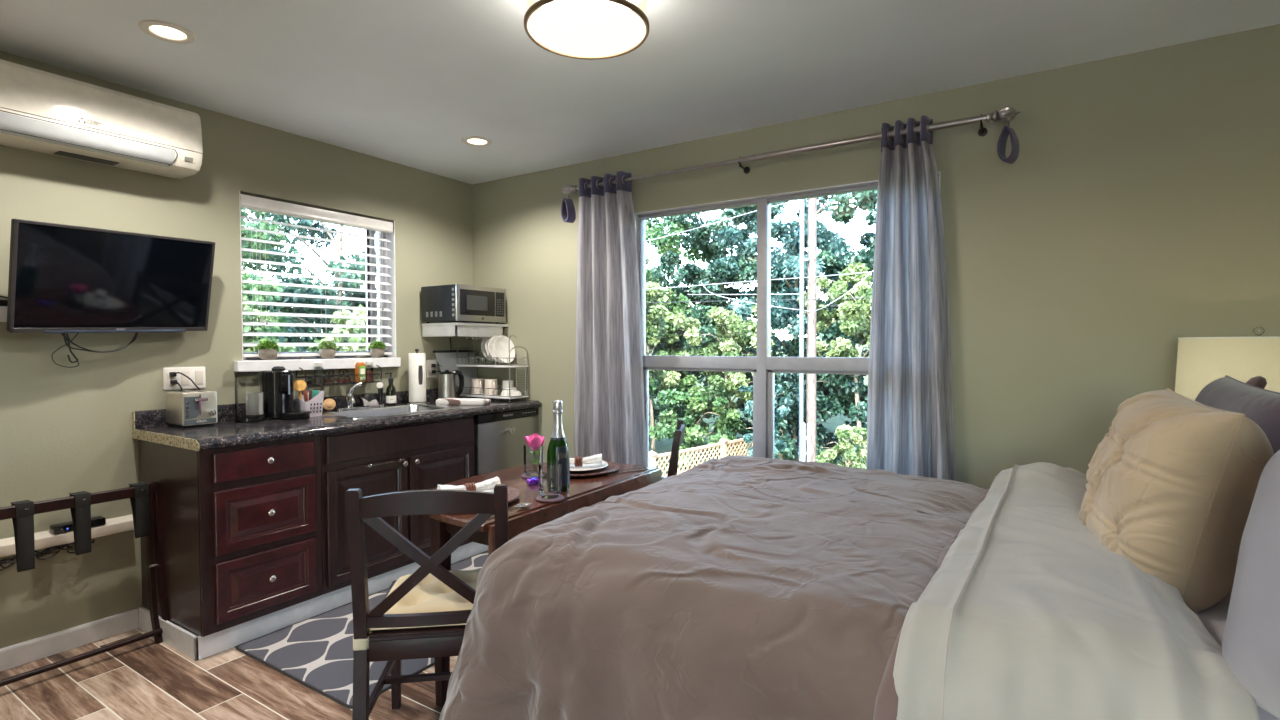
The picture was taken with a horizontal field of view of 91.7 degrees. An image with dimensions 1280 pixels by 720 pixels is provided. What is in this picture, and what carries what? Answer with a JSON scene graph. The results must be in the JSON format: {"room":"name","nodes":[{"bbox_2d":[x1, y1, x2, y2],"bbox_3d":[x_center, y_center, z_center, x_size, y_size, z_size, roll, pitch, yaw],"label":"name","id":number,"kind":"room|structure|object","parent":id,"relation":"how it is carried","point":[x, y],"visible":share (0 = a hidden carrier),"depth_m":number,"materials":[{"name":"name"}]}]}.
{"room":"studio apartment","nodes":[
{"label":"studio apartment","id":0,"kind":"room"},
{"bbox_2d":[0,620,457,719],"bbox_3d":[-0.593,1.337,0.974,5.300,0.100,5.750,1,2,32],"label":"floor","id":1,"kind":"structure","parent":0,"point":[145,679],"depth_m":2.34,"materials":[{"name":"brown wood"}]},
{"bbox_2d":[0,482,169,686],"bbox_3d":[-2.336,0.902,2.437,0.186,0.702,0.805,1,2,32],"label":"luggage rack","id":2,"kind":"object","parent":1,"relation":"on","point":[144,498],"visible":1,"depth_m":2.57,"materials":[{"name":"brown wood"}]},
{"bbox_2d":[138,435,322,636],"bbox_3d":[-1.908,0.750,2.928,0.649,0.780,0.516,1,2,32],"label":"base cabinet","id":3,"kind":"object","parent":1,"relation":"on","point":[241,526],"visible":0.88,"depth_m":2.72,"materials":[{"name":"brown wood"}]},
{"bbox_2d":[236,551,487,707],"bbox_3d":[-0.913,1.225,3.217,0.848,0.012,1.806,1,2,32],"label":"runner rug","id":4,"kind":"object","parent":1,"relation":"on","point":[317,651],"visible":0.42,"depth_m":2.61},
{"bbox_2d":[320,416,474,594],"bbox_3d":[-1.509,0.734,3.558,0.649,0.780,0.972,1,2,32],"label":"base cabinet","id":5,"kind":"object","parent":1,"relation":"on","point":[436,452],"visible":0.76,"depth_m":3.28,"materials":[{"name":"brown wood"}]},
{"bbox_2d":[132,388,541,450],"bbox_3d":[-1.506,0.280,3.558,0.665,0.126,2.068,1,2,32],"label":"countertop","id":6,"kind":"structure","parent":5,"relation":"on","point":[147,425],"depth_m":2.98,"materials":[{"name":"stone"}]},
{"bbox_2d":[166,390,216,427],"bbox_3d":[-2.134,0.231,2.961,0.203,0.165,0.145,1,2,32],"label":"toaster","id":7,"kind":"object","parent":6,"relation":"on","point":[189,408],"visible":1,"depth_m":2.91,"materials":[{"name":"metal"}]},
{"bbox_2d":[234,366,309,421],"bbox_3d":[-1.896,0.171,3.194,0.255,0.273,0.313,1,2,32],"label":"coffee machine","id":8,"kind":"object","parent":6,"relation":"on","point":[275,398],"visible":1,"depth_m":3.19,"materials":[{"name":"black plastic"}]},
{"bbox_2d":[246,392,263,414],"bbox_3d":[-1.944,0.220,3.133,0.076,0.110,0.076,1,2,32],"label":"mug","id":9,"kind":"object","parent":8,"relation":"on","point":[254,400],"depth_m":3.10,"materials":[{"name":"white ceramic"}]},
{"bbox_2d":[279,410,309,419],"bbox_3d":[-1.800,0.287,3.239,0.140,0.037,0.140,1,2,32],"label":"drip tray","id":10,"kind":"object","parent":8,"relation":"on","point":[283,414],"depth_m":3.19,"materials":[{"name":"black plastic"}]},
{"bbox_2d":[296,391,323,416],"bbox_3d":[-1.776,0.236,3.349,0.104,0.134,0.110,1,2,32],"label":"plastic basket","id":11,"kind":"object","parent":6,"relation":"on","point":[315,405],"visible":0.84,"depth_m":3.32,"materials":[{"name":"white plastic"}]},
{"bbox_2d":[336,382,370,409],"bbox_3d":[-1.643,0.213,3.652,0.187,0.157,0.222,1,2,32],"label":"faucet","id":12,"kind":"object","parent":6,"relation":"on","point":[349,397],"visible":1,"depth_m":3.65,"materials":[{"name":"silver metal"}]},
{"bbox_2d":[320,403,461,419],"bbox_3d":[-1.476,0.378,3.628,0.500,0.178,0.735,1,2,32],"label":"sink","id":13,"kind":"object","parent":6,"relation":"in","point":[398,409],"visible":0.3,"depth_m":3.72,"materials":[{"name":"grey metal"}]},
{"bbox_2d":[360,393,378,406],"bbox_3d":[-1.661,0.247,3.792,0.083,0.084,0.109,1,2,32],"label":"sponge holder","id":14,"kind":"object","parent":13,"relation":"on","point":[366,399],"visible":0.95,"depth_m":3.77,"materials":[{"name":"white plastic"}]},
{"bbox_2d":[385,373,395,404],"bbox_3d":[-1.563,0.180,3.897,0.062,0.203,0.067,0,1,-14],"label":"soap bottle","id":15,"kind":"object","parent":13,"relation":"on","point":[390,390],"visible":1,"depth_m":3.88,"materials":[{"name":"brown glass"}]},
{"bbox_2d":[404,349,430,403],"bbox_3d":[-1.449,0.105,4.042,0.170,0.359,0.170,1,2,32],"label":"paper towel holder","id":16,"kind":"object","parent":6,"relation":"on","point":[417,361],"visible":1,"depth_m":4.00,"materials":[{"name":"white paper"}]},
{"bbox_2d":[436,370,463,398],"bbox_3d":[-1.294,0.173,4.211,0.155,0.215,0.146,1,2,32],"label":"electric kettle","id":17,"kind":"object","parent":6,"relation":"on","point":[446,387],"visible":0.86,"depth_m":4.17,"materials":[{"name":"silver metal"}]},
{"bbox_2d":[433,350,477,397],"bbox_3d":[-1.301,0.102,4.408,0.047,0.343,0.377,1,2,32],"label":"cutting board","id":18,"kind":"object","parent":6,"relation":"on","point":[446,359],"visible":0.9,"depth_m":4.43,"materials":[{"name":"grey plastic"}]},
{"bbox_2d":[435,398,490,404],"bbox_3d":[-1.142,0.265,4.017,0.320,0.040,0.160,0,1,5],"label":"folded towel","id":19,"kind":"object","parent":6,"relation":"on","point":[441,401],"visible":0.95,"depth_m":3.94,"materials":[{"name":"white fabric"}]},
{"bbox_2d":[456,335,528,401],"bbox_3d":[-1.038,0.053,4.349,0.524,0.447,0.187,1,2,32],"label":"dish rack","id":20,"kind":"object","parent":6,"relation":"on","point":[502,365],"visible":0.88,"depth_m":4.27,"materials":[{"name":"metal"}]},
{"bbox_2d":[471,378,483,393],"bbox_3d":[-1.133,0.185,4.377,0.120,0.108,0.093,1,2,32],"label":"mug","id":21,"kind":"object","parent":20,"relation":"in","point":[476,382],"visible":0.98,"depth_m":4.34,"materials":[{"name":"white ceramic"}]},
{"bbox_2d":[484,379,497,394],"bbox_3d":[-1.023,0.186,4.307,0.120,0.108,0.093,1,2,32],"label":"mug","id":22,"kind":"object","parent":20,"relation":"in","point":[489,383],"visible":1,"depth_m":4.27,"materials":[{"name":"white ceramic"}]},
{"bbox_2d":[457,357,526,365],"bbox_3d":[-1.039,0.007,4.351,0.513,0.055,0.180,1,2,32],"label":"wire basket","id":23,"kind":"object","parent":20,"relation":"on","point":[477,364],"depth_m":4.31,"materials":[{"name":"silver metal"}]},
{"bbox_2d":[457,364,528,367],"bbox_3d":[-1.035,0.040,4.344,0.515,0.014,0.183,1,2,32],"label":"drip tray","id":24,"kind":"object","parent":20,"relation":"on","point":[461,365],"depth_m":4.28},
{"bbox_2d":[462,386,526,396],"bbox_3d":[-1.039,0.217,4.356,0.513,0.055,0.180,1,2,32],"label":"wire basket","id":25,"kind":"object","parent":20,"relation":"on","point":[519,388],"depth_m":4.27,"materials":[{"name":"silver metal"}]},
{"bbox_2d":[460,394,528,398],"bbox_3d":[-1.034,0.249,4.350,0.515,0.014,0.183,1,2,32],"label":"drip tray","id":26,"kind":"object","parent":20,"relation":"on","point":[498,396],"depth_m":4.26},
{"bbox_2d":[494,335,514,362],"bbox_3d":[-0.933,-0.074,4.282,0.054,0.190,0.196,1,2,32],"label":"dinner plate","id":27,"kind":"object","parent":20,"relation":"in","point":[501,344],"visible":0.91,"depth_m":4.29,"materials":[{"name":"white ceramic"}]},
{"bbox_2d":[345,484,508,719],"bbox_3d":[-0.643,0.811,2.036,0.458,0.899,0.524,0,1,-8],"label":"chair","id":28,"kind":"object","parent":1,"relation":"on","point":[393,646],"visible":0.65,"depth_m":1.82,"materials":[{"name":"brown wood"}]},
{"bbox_2d":[353,569,480,650],"bbox_3d":[-0.645,0.798,2.050,0.458,0.092,0.430,0,1,-8],"label":"seat cushion","id":29,"kind":"object","parent":28,"relation":"on","point":[430,594],"visible":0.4,"depth_m":1.99,"materials":[{"name":"beige fabric"}]},
{"bbox_2d":[474,408,537,475],"bbox_3d":[-1.084,0.718,4.198,0.644,0.778,0.547,1,2,32],"label":"dishwasher","id":30,"kind":"object","parent":1,"relation":"on","point":[499,437],"visible":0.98,"depth_m":3.99,"materials":[{"name":"silver metal"}]},
{"bbox_2d":[424,463,661,706],"bbox_3d":[-0.433,0.872,2.538,0.599,0.750,1.070,1,2,32],"label":"dining table","id":31,"kind":"object","parent":1,"relation":"on","point":[588,491],"visible":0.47,"depth_m":2.26,"materials":[{"name":"brown wood"}]},
{"bbox_2d":[434,485,519,502],"bbox_3d":[-0.613,0.494,2.231,0.360,0.020,0.360,1,2,32],"label":"charger plate","id":32,"kind":"object","parent":31,"relation":"on","point":[513,493],"visible":0.16,"depth_m":2.26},
{"bbox_3d":[-0.613,0.485,2.231,0.266,0.018,0.266,1,2,32],"label":"dinner plate","id":33,"kind":"object","parent":32,"relation":"on","visible":0},
{"bbox_2d":[437,477,500,490],"bbox_3d":[-0.614,0.459,2.232,0.210,0.056,0.087,-1,2,-30],"label":"rolled napkin","id":34,"kind":"object","parent":33,"relation":"on","point":[489,484],"visible":0.68,"depth_m":2.23,"materials":[{"name":"white fabric"}]},
{"bbox_2d":[521,472,545,478],"bbox_3d":[-0.452,0.490,2.635,0.102,0.008,0.102,1,2,32],"label":"coaster","id":35,"kind":"object","parent":31,"relation":"on","point":[524,475],"visible":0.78,"depth_m":2.62,"materials":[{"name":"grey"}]},
{"bbox_2d":[523,445,542,475],"bbox_3d":[-0.452,0.423,2.633,0.082,0.124,0.082,1,2,32],"label":"drinking glass","id":36,"kind":"object","parent":35,"relation":"on","point":[524,446],"visible":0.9,"depth_m":2.62,"materials":[{"name":"clear glass"}]},
{"bbox_2d":[525,433,544,470],"bbox_3d":[-0.448,0.389,2.638,0.081,0.153,0.087,1,2,32],"label":"rose","id":37,"kind":"object","parent":36,"relation":"in","point":[535,441],"visible":0.99,"depth_m":2.62,"materials":[{"name":"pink plant"}]},
{"bbox_2d":[536,494,563,502],"bbox_3d":[-0.325,0.500,2.247,0.102,0.008,0.102,1,2,32],"label":"coaster","id":38,"kind":"object","parent":31,"relation":"on","point":[539,498],"visible":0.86,"depth_m":2.21,"materials":[{"name":"purple"}]},
{"bbox_2d":[538,462,560,498],"bbox_3d":[-0.325,0.434,2.245,0.082,0.121,0.082,1,2,32],"label":"drinking glass","id":39,"kind":"object","parent":38,"relation":"on","point":[539,464],"visible":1,"depth_m":2.23,"materials":[{"name":"clear glass"}]},
{"bbox_2d":[547,400,569,491],"bbox_3d":[-0.315,0.327,2.389,0.088,0.346,0.087,1,2,32],"label":"champagne bottle","id":40,"kind":"object","parent":31,"relation":"on","point":[558,450],"visible":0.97,"depth_m":2.36,"materials":[{"name":"green glass"}]},
{"bbox_2d":[537,460,618,476],"bbox_3d":[-0.274,0.480,2.756,0.360,0.020,0.360,1,2,32],"label":"charger plate","id":41,"kind":"object","parent":31,"relation":"on","point":[611,467],"visible":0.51,"depth_m":2.69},
{"bbox_2d":[570,461,607,471],"bbox_3d":[-0.274,0.471,2.756,0.266,0.018,0.266,1,2,32],"label":"dinner plate","id":42,"kind":"object","parent":41,"relation":"on","point":[585,467],"visible":0.52,"depth_m":2.75,"materials":[{"name":"white ceramic"}]},
{"bbox_2d":[570,453,601,466],"bbox_3d":[-0.274,0.445,2.757,0.210,0.056,0.087,0,1,-3],"label":"rolled napkin","id":43,"kind":"object","parent":42,"relation":"on","point":[578,461],"visible":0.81,"depth_m":2.74,"materials":[{"name":"white fabric"}]},
{"bbox_2d":[667,419,684,476],"bbox_3d":[-0.031,0.780,3.210,0.524,0.899,0.458,0,1,5],"label":"chair","id":44,"kind":"object","parent":1,"relation":"on","point":[679,434],"visible":0.22,"depth_m":2.96,"materials":[{"name":"brown wood"}]},
{"bbox_2d":[817,499,1279,719],"bbox_3d":[1.014,0.643,1.607,2.180,1.250,1.450,1,2,32],"label":"bed","id":45,"kind":"object","parent":1,"relation":"on","point":[1214,618],"visible":0.02,"depth_m":1.21,"materials":[{"name":"white fabric"}]},
{"bbox_2d":[439,455,988,719],"bbox_3d":[0.326,0.809,2.020,1.416,0.810,1.887,1,2,32],"label":"duvet","id":46,"kind":"object","parent":45,"relation":"on","point":[723,588],"visible":0.92,"depth_m":1.40,"materials":[{"name":"beige fabric"}]},
{"bbox_2d":[893,462,1259,719],"bbox_3d":[1.003,0.720,1.552,0.491,0.737,1.662,1,2,32],"label":"sheet","id":47,"kind":"object","parent":45,"relation":"on","point":[1026,615],"visible":0.83,"depth_m":1.02,"materials":[{"name":"fabric"}]},
{"bbox_2d":[1079,389,1273,612],"bbox_3d":[1.182,0.293,1.389,0.286,0.437,0.439,0,2,22],"label":"throw pillow","id":48,"kind":"object","parent":45,"relation":"on","point":[1173,480],"visible":0.81,"depth_m":1.23,"materials":[{"name":"beige fabric"}]},
{"bbox_2d":[1195,375,1279,453],"bbox_3d":[1.613,0.277,1.697,0.243,0.456,0.698,1,2,32],"label":"bed pillow","id":49,"kind":"object","parent":45,"relation":"on","point":[1260,405],"visible":0.21,"depth_m":1.58,"materials":[{"name":"grey fabric"}]},
{"bbox_2d":[1222,450,1279,718],"bbox_3d":[0.906,0.291,0.689,0.261,0.494,0.650,0,2,16],"label":"bed pillow","id":50,"kind":"object","parent":45,"relation":"on","point":[1251,635],"visible":0.96,"depth_m":0.85,"materials":[{"name":"white fabric"}]},
{"bbox_3d":[2.128,0.946,2.176,0.440,0.610,0.470,1,2,32],"label":"nightstand","id":51,"kind":"object","parent":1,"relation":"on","visible":0},
{"bbox_2d":[1175,327,1279,400],"bbox_3d":[2.082,0.266,2.098,0.434,0.753,0.434,1,2,32],"label":"table lamp","id":52,"kind":"object","parent":51,"relation":"on","point":[1201,361],"visible":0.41,"depth_m":2.01,"materials":[{"name":"beige fabric"}]},
{"bbox_2d":[0,51,473,648],"bbox_3d":[-2.770,0.012,2.319,0.150,2.489,5.750,1,2,32],"label":"wall","id":53,"kind":"structure","parent":0,"point":[64,431],"depth_m":2.86,"materials":[{"name":"green paint"}]},
{"bbox_2d":[0,515,133,556],"bbox_3d":[-3.235,0.780,1.402,0.063,0.058,3.430,1,2,32],"label":"wall ledge","id":54,"kind":"object","parent":53,"relation":"attached to","point":[44,539],"visible":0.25,"depth_m":2.62,"materials":[{"name":"white wood"}]},
{"bbox_2d":[35,538,94,559],"bbox_3d":[-2.438,0.797,2.626,0.044,0.058,0.213,1,2,32],"label":"cable bundle","id":55,"kind":"object","parent":54,"relation":"attached to","point":[48,550],"visible":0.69,"depth_m":2.60,"materials":[{"name":"black plastic"}]},
{"bbox_2d":[50,516,105,533],"bbox_3d":[-2.421,0.710,2.677,0.059,0.032,0.173,1,2,32],"label":"box","id":56,"kind":"object","parent":54,"relation":"on","point":[99,520],"visible":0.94,"depth_m":2.63,"materials":[{"name":"black plastic"}]},
{"bbox_2d":[0,608,138,671],"bbox_3d":[-3.258,1.237,1.423,0.014,0.088,3.460,1,2,32],"label":"baseboard","id":57,"kind":"structure","parent":53,"relation":"attached to","point":[15,655],"depth_m":2.67,"materials":[{"name":"white paint"}]},
{"bbox_2d":[0,59,202,178],"bbox_3d":[-2.370,-1.006,2.570,0.229,0.290,0.908,1,2,32],"label":"air conditioner","id":58,"kind":"object","parent":53,"relation":"attached to","point":[41,111],"visible":1,"depth_m":2.58,"materials":[{"name":"beige plastic"}]},
{"bbox_2d":[53,151,118,165],"bbox_3d":[-2.373,-0.865,2.666,0.070,0.003,0.200,1,2,32],"label":"vent","id":59,"kind":"object","parent":58,"relation":"attached to","point":[68,154],"depth_m":2.66,"materials":[{"name":"plastic"}]},
{"bbox_2d":[6,219,214,332],"bbox_3d":[-2.303,-0.339,2.724,0.236,0.452,0.742,1,2,24],"label":"television","id":60,"kind":"object","parent":53,"relation":"attached to","point":[63,278],"visible":1,"depth_m":2.63,"materials":[{"name":"black plastic"}]},
{"bbox_2d":[163,367,205,389],"bbox_3d":[-2.223,0.089,3.036,0.008,0.108,0.178,1,2,32],"label":"wall plate","id":61,"kind":"object","parent":53,"relation":"attached to","point":[197,374],"visible":0.99,"depth_m":3.04,"materials":[{"name":"white plastic"}]},
{"bbox_2d":[135,388,437,428],"bbox_3d":[-1.777,0.254,3.731,0.021,0.081,2.065,1,2,32],"label":"backsplash","id":62,"kind":"structure","parent":53,"relation":"attached to","point":[145,418],"depth_m":3.20,"materials":[{"name":"stone"}]},
{"bbox_2d":[138,542,487,660],"bbox_3d":[-1.529,1.174,3.600,0.574,0.098,2.070,1,2,32],"label":"trim","id":63,"kind":"structure","parent":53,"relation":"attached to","point":[195,647],"depth_m":2.84,"materials":[{"name":"white paint"}]},
{"bbox_2d":[234,191,400,370],"bbox_3d":[-1.882,-0.420,3.652,0.174,0.947,0.987,1,2,32],"label":"window","id":64,"kind":"structure","parent":53,"relation":"in","point":[338,362],"depth_m":3.98,"materials":[{"name":"white plastic"}]},
{"bbox_2d":[256,340,278,359],"bbox_3d":[-2.020,-0.056,3.369,0.112,0.111,0.115,1,2,32],"label":"potted plant","id":65,"kind":"object","parent":64,"relation":"on","point":[267,349],"visible":0.99,"depth_m":3.34,"materials":[{"name":"green plant"}]},
{"bbox_2d":[240,194,392,356],"bbox_3d":[-1.863,-0.451,3.654,0.061,0.855,0.914,1,2,32],"label":"window blind","id":66,"kind":"object","parent":64,"relation":"attached to","point":[247,202],"visible":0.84,"depth_m":3.60,"materials":[{"name":"white plastic"}]},
{"bbox_2d":[316,341,336,358],"bbox_3d":[-1.841,-0.061,3.652,0.113,0.108,0.110,1,2,32],"label":"potted plant","id":67,"kind":"object","parent":64,"relation":"on","point":[328,353],"visible":1,"depth_m":3.62,"materials":[{"name":"green plant"}]},
{"bbox_2d":[368,341,385,357],"bbox_3d":[-1.662,-0.069,3.931,0.112,0.109,0.109,1,2,32],"label":"potted plant","id":68,"kind":"object","parent":64,"relation":"on","point":[376,348],"visible":1,"depth_m":3.90,"materials":[{"name":"green plant"}]},
{"bbox_2d":[296,365,381,385],"bbox_3d":[-1.766,0.089,3.668,0.098,0.106,0.487,1,2,32],"label":"spice shelf","id":69,"kind":"object","parent":53,"relation":"attached to","point":[344,374],"visible":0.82,"depth_m":3.65,"materials":[{"name":"black metal"}]},
{"bbox_2d":[355,362,365,381],"bbox_3d":[-1.698,0.074,3.769,0.047,0.119,0.050,1,2,32],"label":"bottle","id":70,"kind":"object","parent":69,"relation":"on","point":[360,367],"visible":0.98,"depth_m":3.75,"materials":[{"name":"orange plastic"}]},
{"bbox_2d":[426,360,437,377],"bbox_3d":[-1.433,0.060,4.283,0.008,0.123,0.090,1,2,32],"label":"wall plate","id":71,"kind":"object","parent":53,"relation":"attached to","point":[429,368],"visible":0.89,"depth_m":4.27,"materials":[{"name":"white plastic"}]},
{"bbox_2d":[422,322,507,336],"bbox_3d":[-1.207,-0.206,4.305,0.359,0.089,0.457,1,2,32],"label":"wall shelf","id":72,"kind":"object","parent":53,"relation":"attached to","point":[457,328],"visible":0.91,"depth_m":4.16,"materials":[{"name":"white paint"}]},
{"bbox_2d":[421,284,505,349],"bbox_3d":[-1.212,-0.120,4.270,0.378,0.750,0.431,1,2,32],"label":"microwave","id":73,"kind":"object","parent":72,"relation":"on","point":[452,303],"visible":0.91,"depth_m":4.11,"materials":[{"name":"black paint"}]},
{"bbox_2d":[0,0,1279,184],"bbox_3d":[-0.598,-1.261,0.908,5.300,0.120,5.750,1,2,32],"label":"ceiling","id":74,"kind":"structure","parent":0,"point":[403,82],"depth_m":2.57,"materials":[{"name":"white paint"}]},
{"bbox_2d":[138,20,196,43],"bbox_3d":[-1.775,-1.231,2.336,0.176,0.005,0.176,1,2,32],"label":"recessed light","id":75,"kind":"object","parent":74,"relation":"in","point":[162,30],"visible":1,"depth_m":2.33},
{"bbox_2d":[461,136,492,146],"bbox_3d":[-0.943,-1.265,3.596,0.176,0.005,0.176,1,2,32],"label":"recessed light","id":76,"kind":"object","parent":74,"relation":"in","point":[478,141],"visible":1,"depth_m":3.59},
{"bbox_2d":[524,0,648,59],"bbox_3d":[-0.175,-1.159,2.057,0.414,0.141,0.414,1,2,32],"label":"drum ceiling light","id":77,"kind":"object","parent":74,"relation":"attached to","point":[577,29],"visible":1,"depth_m":2.03,"materials":[{"name":"glass"}]},
{"bbox_2d":[472,24,1279,488],"bbox_3d":[0.933,-0.019,3.305,5.050,2.489,0.120,1,2,32],"label":"wall","id":78,"kind":"structure","parent":0,"point":[1137,211],"depth_m":2.69,"materials":[{"name":"green paint"}]},
{"bbox_2d":[634,171,940,478],"bbox_3d":[0.709,-0.032,3.425,1.753,1.728,0.125,1,2,32],"label":"window","id":79,"kind":"structure","parent":78,"relation":"in","point":[764,367],"depth_m":3.45,"materials":[{"name":"white plastic"}]},
{"bbox_2d":[561,106,1020,194],"bbox_3d":[0.576,-1.066,3.353,2.530,0.083,0.134,1,2,32],"label":"curtain rod","id":80,"kind":"object","parent":78,"relation":"attached to","point":[1005,114],"visible":0.94,"depth_m":3.07,"materials":[{"name":"grey metal"}]},
{"bbox_2d":[561,194,575,222],"bbox_3d":[-0.458,-0.969,3.968,0.079,0.180,0.060,-1,2,-37],"label":"tieback","id":81,"kind":"object","parent":80,"relation":"hanging from","point":[568,214],"visible":1,"depth_m":3.96,"materials":[{"name":"purple fabric"}]},
{"bbox_2d":[574,171,646,465],"bbox_3d":[-0.202,0.026,3.834,0.536,2.315,0.129,1,2,32],"label":"curtain","id":82,"kind":"object","parent":80,"relation":"hanging from","point":[609,407],"visible":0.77,"depth_m":3.82,"materials":[{"name":"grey fabric"}]},
{"bbox_2d":[866,116,955,480],"bbox_3d":[1.265,0.047,2.908,0.416,2.315,0.123,1,2,32],"label":"curtain","id":83,"kind":"object","parent":80,"relation":"hanging from","point":[910,429],"visible":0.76,"depth_m":2.90,"materials":[{"name":"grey fabric"}]},
{"bbox_2d":[997,121,1019,163],"bbox_3d":[1.587,-0.940,2.673,0.079,0.180,0.060,-1,2,-37],"label":"tieback","id":84,"kind":"object","parent":80,"relation":"hanging from","point":[1001,145],"visible":1,"depth_m":2.67,"materials":[{"name":"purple fabric"}]},
{"label":"outside","id":85,"kind":"structure","parent":0,"visible":0},
{"bbox_2d":[292,339,868,475],"bbox_3d":[0.041,-0.557,15.947,34.000,7.734,33.000,1,2,32],"label":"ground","id":86,"kind":"structure","parent":85,"point":[664,445],"depth_m":19.64,"materials":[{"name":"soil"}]},
{"bbox_2d":[241,209,288,342],"bbox_3d":[-8.530,-0.547,10.711,4.624,7.708,4.532,-1,2,-44],"label":"tree","id":87,"kind":"object","parent":86,"relation":"on","point":[263,225],"visible":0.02,"depth_m":10.75,"materials":[{"name":"green plant"}]},
{"bbox_2d":[243,304,296,351],"bbox_3d":[-6.459,1.264,9.596,2.110,4.436,2.186,-1,2,-17],"label":"tree","id":88,"kind":"object","parent":86,"relation":"on","point":[246,318],"visible":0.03,"depth_m":9.47,"materials":[{"name":"green plant"}]},
{"bbox_2d":[243,213,377,351],"bbox_3d":[-6.361,-0.515,13.587,4.893,7.629,5.064,0,1,-9],"label":"tree","id":89,"kind":"object","parent":86,"relation":"on","point":[278,218],"visible":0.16,"depth_m":12.85,"materials":[{"name":"green plant"}]},
{"bbox_2d":[308,304,377,351],"bbox_3d":[-4.990,1.204,11.293,2.150,4.465,2.328,0,2,19],"label":"tree","id":90,"kind":"object","parent":86,"relation":"on","point":[346,312],"visible":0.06,"depth_m":10.77,"materials":[{"name":"green plant"}]},
{"bbox_2d":[646,281,701,464],"bbox_3d":[0.238,0.650,16.090,2.568,5.310,2.452,1,2,32],"label":"tree","id":91,"kind":"object","parent":86,"relation":"on","point":[655,331],"visible":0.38,"depth_m":15.84,"materials":[{"name":"green plant"}]},
{"bbox_2d":[646,218,717,451],"bbox_3d":[-0.039,-0.542,18.096,4.977,7.484,5.157,0,1,3],"label":"tree","id":92,"kind":"object","parent":86,"relation":"on","point":[657,228],"visible":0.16,"depth_m":17.12,"materials":[{"name":"green plant"}]},
{"bbox_2d":[649,374,746,472],"bbox_3d":[1.332,1.846,15.501,2.913,2.950,2.361,-1,2,-21],"label":"tree","id":93,"kind":"object","parent":86,"relation":"on","point":[727,425],"visible":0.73,"depth_m":15.13,"materials":[{"name":"green plant"}]},
{"bbox_2d":[649,430,782,476],"bbox_3d":[0.226,2.514,11.766,0.176,1.600,9.175,1,2,44],"label":"lattice fence","id":94,"kind":"object","parent":86,"relation":"on","point":[724,442],"visible":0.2,"depth_m":12.78,"materials":[{"name":"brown wood"}]},
{"bbox_2d":[675,305,776,452],"bbox_3d":[2.257,0.953,15.545,2.485,4.724,2.369,1,2,32],"label":"tree","id":95,"kind":"object","parent":86,"relation":"on","point":[733,342],"visible":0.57,"depth_m":15.13,"materials":[{"name":"green plant"}]},
{"bbox_2d":[649,203,806,423],"bbox_3d":[2.587,-1.524,17.842,4.783,8.812,4.030,0,1,8],"label":"tree","id":96,"kind":"object","parent":86,"relation":"on","point":[692,274],"visible":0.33,"depth_m":17.10,"materials":[{"name":"green plant"}]},
{"bbox_2d":[739,373,791,458],"bbox_3d":[2.657,1.728,13.102,1.119,3.296,1.065,0,1,4],"label":"tree","id":97,"kind":"object","parent":86,"relation":"on","point":[785,403],"visible":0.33,"depth_m":13.09,"materials":[{"name":"green plant"}]},
{"bbox_2d":[707,196,865,458],"bbox_3d":[4.036,-1.484,16.944,4.174,8.622,4.690,1,2,38],"label":"tree","id":98,"kind":"object","parent":86,"relation":"on","point":[787,265],"visible":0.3,"depth_m":16.10,"materials":[{"name":"green plant"}]},
{"bbox_2d":[734,356,866,463],"bbox_3d":[4.128,1.540,15.939,3.973,3.330,3.614,-1,2,-18],"label":"tree","id":99,"kind":"object","parent":86,"relation":"on","point":[830,405],"visible":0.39,"depth_m":15.10,"materials":[{"name":"green plant"}]},
{"bbox_2d":[798,199,809,460],"bbox_3d":[3.568,-0.762,13.511,0.200,8.050,0.170,1,2,32],"label":"mast","id":100,"kind":"object","parent":86,"relation":"on","point":[802,260],"visible":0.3,"depth_m":13.46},
{"bbox_2d":[802,423,810,461],"bbox_3d":[2.995,2.223,11.188,0.160,2.200,0.070,1,2,32],"label":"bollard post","id":101,"kind":"object","parent":86,"relation":"on","point":[804,437],"visible":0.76,"depth_m":11.15,"materials":[{"name":"metal"}]},
{"bbox_2d":[806,198,816,461],"bbox_3d":[3.755,-1.989,13.555,0.230,10.500,0.230,1,2,32],"label":"utility pole","id":102,"kind":"object","parent":86,"relation":"on","point":[812,202],"visible":0.39,"depth_m":13.50,"materials":[{"name":"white wood"}]},
{"bbox_2d":[785,190,877,444],"bbox_3d":[6.228,-1.583,15.491,4.579,9.087,4.586,0,1,-4],"label":"tree","id":103,"kind":"object","parent":86,"relation":"on","point":[844,211],"visible":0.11,"depth_m":14.86,"materials":[{"name":"green plant"}]},
{"bbox_2d":[796,262,871,427],"bbox_3d":[4.953,0.540,14.111,2.351,5.612,2.675,-1,2,-21],"label":"tree","id":104,"kind":"object","parent":86,"relation":"on","point":[855,317],"visible":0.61,"depth_m":13.66,"materials":[{"name":"green plant"}]},
{"bbox_2d":[815,424,866,468],"bbox_3d":[3.709,2.273,10.875,1.261,2.316,1.283,0,2,17],"label":"bush","id":105,"kind":"object","parent":86,"relation":"on","point":[844,433],"visible":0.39,"depth_m":10.82,"materials":[{"name":"green plant"}]},
{"bbox_2d":[839,376,867,454],"bbox_3d":[5.870,1.479,13.476,3.177,3.764,2.837,1,2,40],"label":"tree","id":106,"kind":"object","parent":86,"relation":"on","point":[855,413],"visible":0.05,"depth_m":14.01,"materials":[{"name":"green plant"}]},
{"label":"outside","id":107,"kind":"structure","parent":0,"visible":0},
{"bbox_2d":[649,271,871,288],"bbox_3d":[3.203,-1.875,13.434,16.000,0.335,0.016,1,2,32],"label":"overhead wire","id":108,"kind":"object","parent":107,"point":[871,271],"visible":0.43,"depth_m":13.62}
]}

